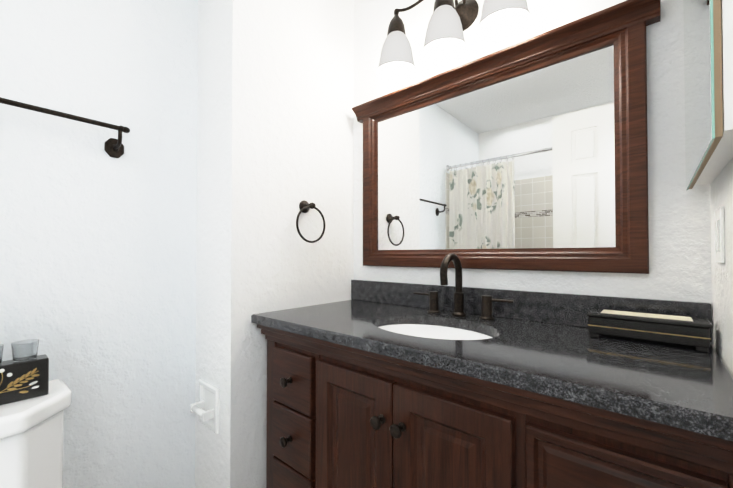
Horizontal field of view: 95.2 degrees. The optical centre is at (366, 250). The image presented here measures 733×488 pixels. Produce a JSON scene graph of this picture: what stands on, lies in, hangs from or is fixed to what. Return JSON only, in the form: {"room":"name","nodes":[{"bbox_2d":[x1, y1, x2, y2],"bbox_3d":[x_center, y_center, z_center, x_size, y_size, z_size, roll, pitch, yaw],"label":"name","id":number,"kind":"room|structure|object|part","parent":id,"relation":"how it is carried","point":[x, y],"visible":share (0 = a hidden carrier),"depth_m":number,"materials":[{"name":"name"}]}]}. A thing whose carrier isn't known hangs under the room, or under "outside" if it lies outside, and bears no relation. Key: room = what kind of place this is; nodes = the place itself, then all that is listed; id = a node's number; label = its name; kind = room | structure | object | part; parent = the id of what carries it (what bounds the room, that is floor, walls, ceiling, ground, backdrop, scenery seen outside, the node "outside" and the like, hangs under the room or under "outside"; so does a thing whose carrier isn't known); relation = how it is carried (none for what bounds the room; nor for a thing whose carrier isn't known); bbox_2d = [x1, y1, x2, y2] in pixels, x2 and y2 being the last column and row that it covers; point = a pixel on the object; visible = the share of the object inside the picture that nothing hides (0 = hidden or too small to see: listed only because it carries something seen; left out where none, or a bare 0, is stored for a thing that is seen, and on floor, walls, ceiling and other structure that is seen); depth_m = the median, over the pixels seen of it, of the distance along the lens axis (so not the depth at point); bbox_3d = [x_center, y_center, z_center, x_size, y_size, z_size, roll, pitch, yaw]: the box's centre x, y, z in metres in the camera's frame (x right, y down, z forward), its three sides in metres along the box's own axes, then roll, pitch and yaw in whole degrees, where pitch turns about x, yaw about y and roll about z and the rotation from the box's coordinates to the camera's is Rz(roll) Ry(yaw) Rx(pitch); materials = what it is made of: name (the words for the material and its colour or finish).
{"room":"bathroom","nodes":[
{"label":"bathroom","id":0,"kind":"room"},
{"bbox_2d":[0,0,197,487],"bbox_3d":[-1.329,-0.076,0.738,0.120,2.440,1.793,-1,-1,41],"label":"wall","id":1,"kind":"structure","parent":0,"point":[98,244],"depth_m":1.15,"materials":[{"name":"white paint"}]},
{"bbox_2d":[0,97,129,157],"bbox_3d":[-1.006,-0.373,0.963,0.082,0.096,0.532,-1,-1,41],"label":"towel rail","id":2,"kind":"object","parent":1,"relation":"attached to","point":[113,148],"visible":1,"depth_m":1.07,"materials":[{"name":"brown metal"}]},
{"bbox_2d":[195,0,353,487],"bbox_3d":[-0.389,-0.064,1.611,0.410,2.440,0.757,-1,-1,41],"label":"wall","id":3,"kind":"structure","parent":0,"point":[275,129],"depth_m":1.32,"materials":[{"name":"white paint"}]},
{"bbox_2d":[190,379,219,433],"bbox_3d":[-0.615,0.593,1.263,0.152,0.162,0.052,-1,-1,41],"label":"toilet paper holder","id":4,"kind":"object","parent":3,"relation":"attached to","point":[206,408],"visible":1,"depth_m":1.26,"materials":[{"name":"white plastic"}]},
{"bbox_2d":[296,200,325,242],"bbox_3d":[-0.241,-0.122,1.415,0.070,0.184,0.157,-1,-1,41],"label":"towel ring","id":5,"kind":"object","parent":3,"relation":"attached to","point":[305,206],"visible":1,"depth_m":1.42,"materials":[{"name":"brown metal"}]},
{"bbox_2d":[376,0,531,83],"bbox_3d":[0.297,-0.883,1.231,0.586,0.343,0.218,-1,-1,41],"label":"sconce","id":6,"kind":"object","parent":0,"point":[501,21],"visible":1,"depth_m":1.23,"materials":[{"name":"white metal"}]},
{"bbox_2d":[352,0,711,343],"bbox_3d":[0.471,-0.069,1.246,1.370,2.440,0.192,-1,-1,41],"label":"wall","id":7,"kind":"structure","parent":0,"point":[530,153],"depth_m":1.11,"materials":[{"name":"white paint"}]},
{"bbox_3d":[0.392,-0.304,1.278,0.903,0.608,0.004,-1,-1,41],"label":"glass","id":8,"kind":"part","parent":7,"relation":"part of","materials":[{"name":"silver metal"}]},
{"bbox_2d":[710,158,732,375],"bbox_3d":[0.177,-0.087,-0.056,0.120,2.440,2.310,-1,-1,41],"label":"wall","id":9,"kind":"structure","parent":0,"point":[721,190],"depth_m":0.70,"materials":[{"name":"white paint"}]},
{"bbox_2d":[683,0,732,189],"bbox_3d":[0.683,-0.506,0.669,0.046,0.694,0.512,-1,-1,41],"label":"upper cabinet","id":10,"kind":"object","parent":9,"relation":"attached to","point":[708,55],"visible":0.98,"depth_m":0.55,"materials":[{"name":"white paint"}]},
{"bbox_2d":[715,206,724,262],"bbox_3d":[0.758,-0.031,0.720,0.009,0.118,0.075,-1,-1,41],"label":"electrical outlet plate","id":11,"kind":"object","parent":9,"relation":"attached to","point":[719,236],"visible":1,"depth_m":0.70,"materials":[{"name":"white plastic"}]},
{"bbox_3d":[-0.043,1.186,0.116,2.860,0.100,2.550,-1,-1,41],"label":"floor","id":12,"kind":"structure","parent":0,"visible":0},
{"bbox_2d":[0,379,71,487],"bbox_3d":[-0.839,0.768,0.650,0.700,0.750,0.456,-1,-1,41],"label":"toilet","id":13,"kind":"object","parent":12,"relation":"on","point":[31,442],"visible":1,"depth_m":0.86,"materials":[{"name":"white ceramic"}]},
{"bbox_2d":[0,339,48,404],"bbox_3d":[-0.992,0.320,0.821,0.058,0.148,0.306,-1,-1,41],"label":"candle holder","id":14,"kind":"object","parent":13,"relation":"on","point":[24,373],"visible":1,"depth_m":0.88,"materials":[{"name":"black paint"}]},
{"bbox_2d":[251,254,732,487],"bbox_3d":[0.221,0.579,1.037,1.245,1.138,0.574,-1,-1,41],"label":"bathroom vanity","id":15,"kind":"object","parent":12,"relation":"on","point":[376,384],"visible":1,"depth_m":0.79,"materials":[{"name":"brown wood"}]},
{"bbox_2d":[251,280,732,440],"bbox_3d":[0.226,0.202,1.049,1.244,0.128,0.557,-1,-1,41],"label":"countertop","id":16,"kind":"structure","parent":15,"relation":"on","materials":[{"name":"black stone"}]},
{"bbox_2d":[378,324,492,339],"bbox_3d":[0.203,0.416,1.042,0.435,0.298,0.322,-1,-1,41],"label":"sink","id":17,"kind":"object","parent":16,"relation":"in","point":[436,331],"depth_m":1.18,"materials":[{"name":"white ceramic"}]},
{"bbox_2d":[414,254,513,319],"bbox_3d":[0.302,0.124,1.177,0.380,0.225,0.154,-1,-1,41],"label":"faucet","id":18,"kind":"object","parent":16,"relation":"on","point":[433,313],"depth_m":1.20,"materials":[{"name":"brown metal"}]},
{"bbox_2d":[586,308,712,352],"bbox_3d":[0.710,0.199,0.856,0.236,0.067,0.103,-1,-1,41],"label":"trinket box","id":19,"kind":"object","parent":16,"relation":"on","point":[684,330],"visible":1,"depth_m":0.82,"materials":[{"name":"black paint"}]}
]}

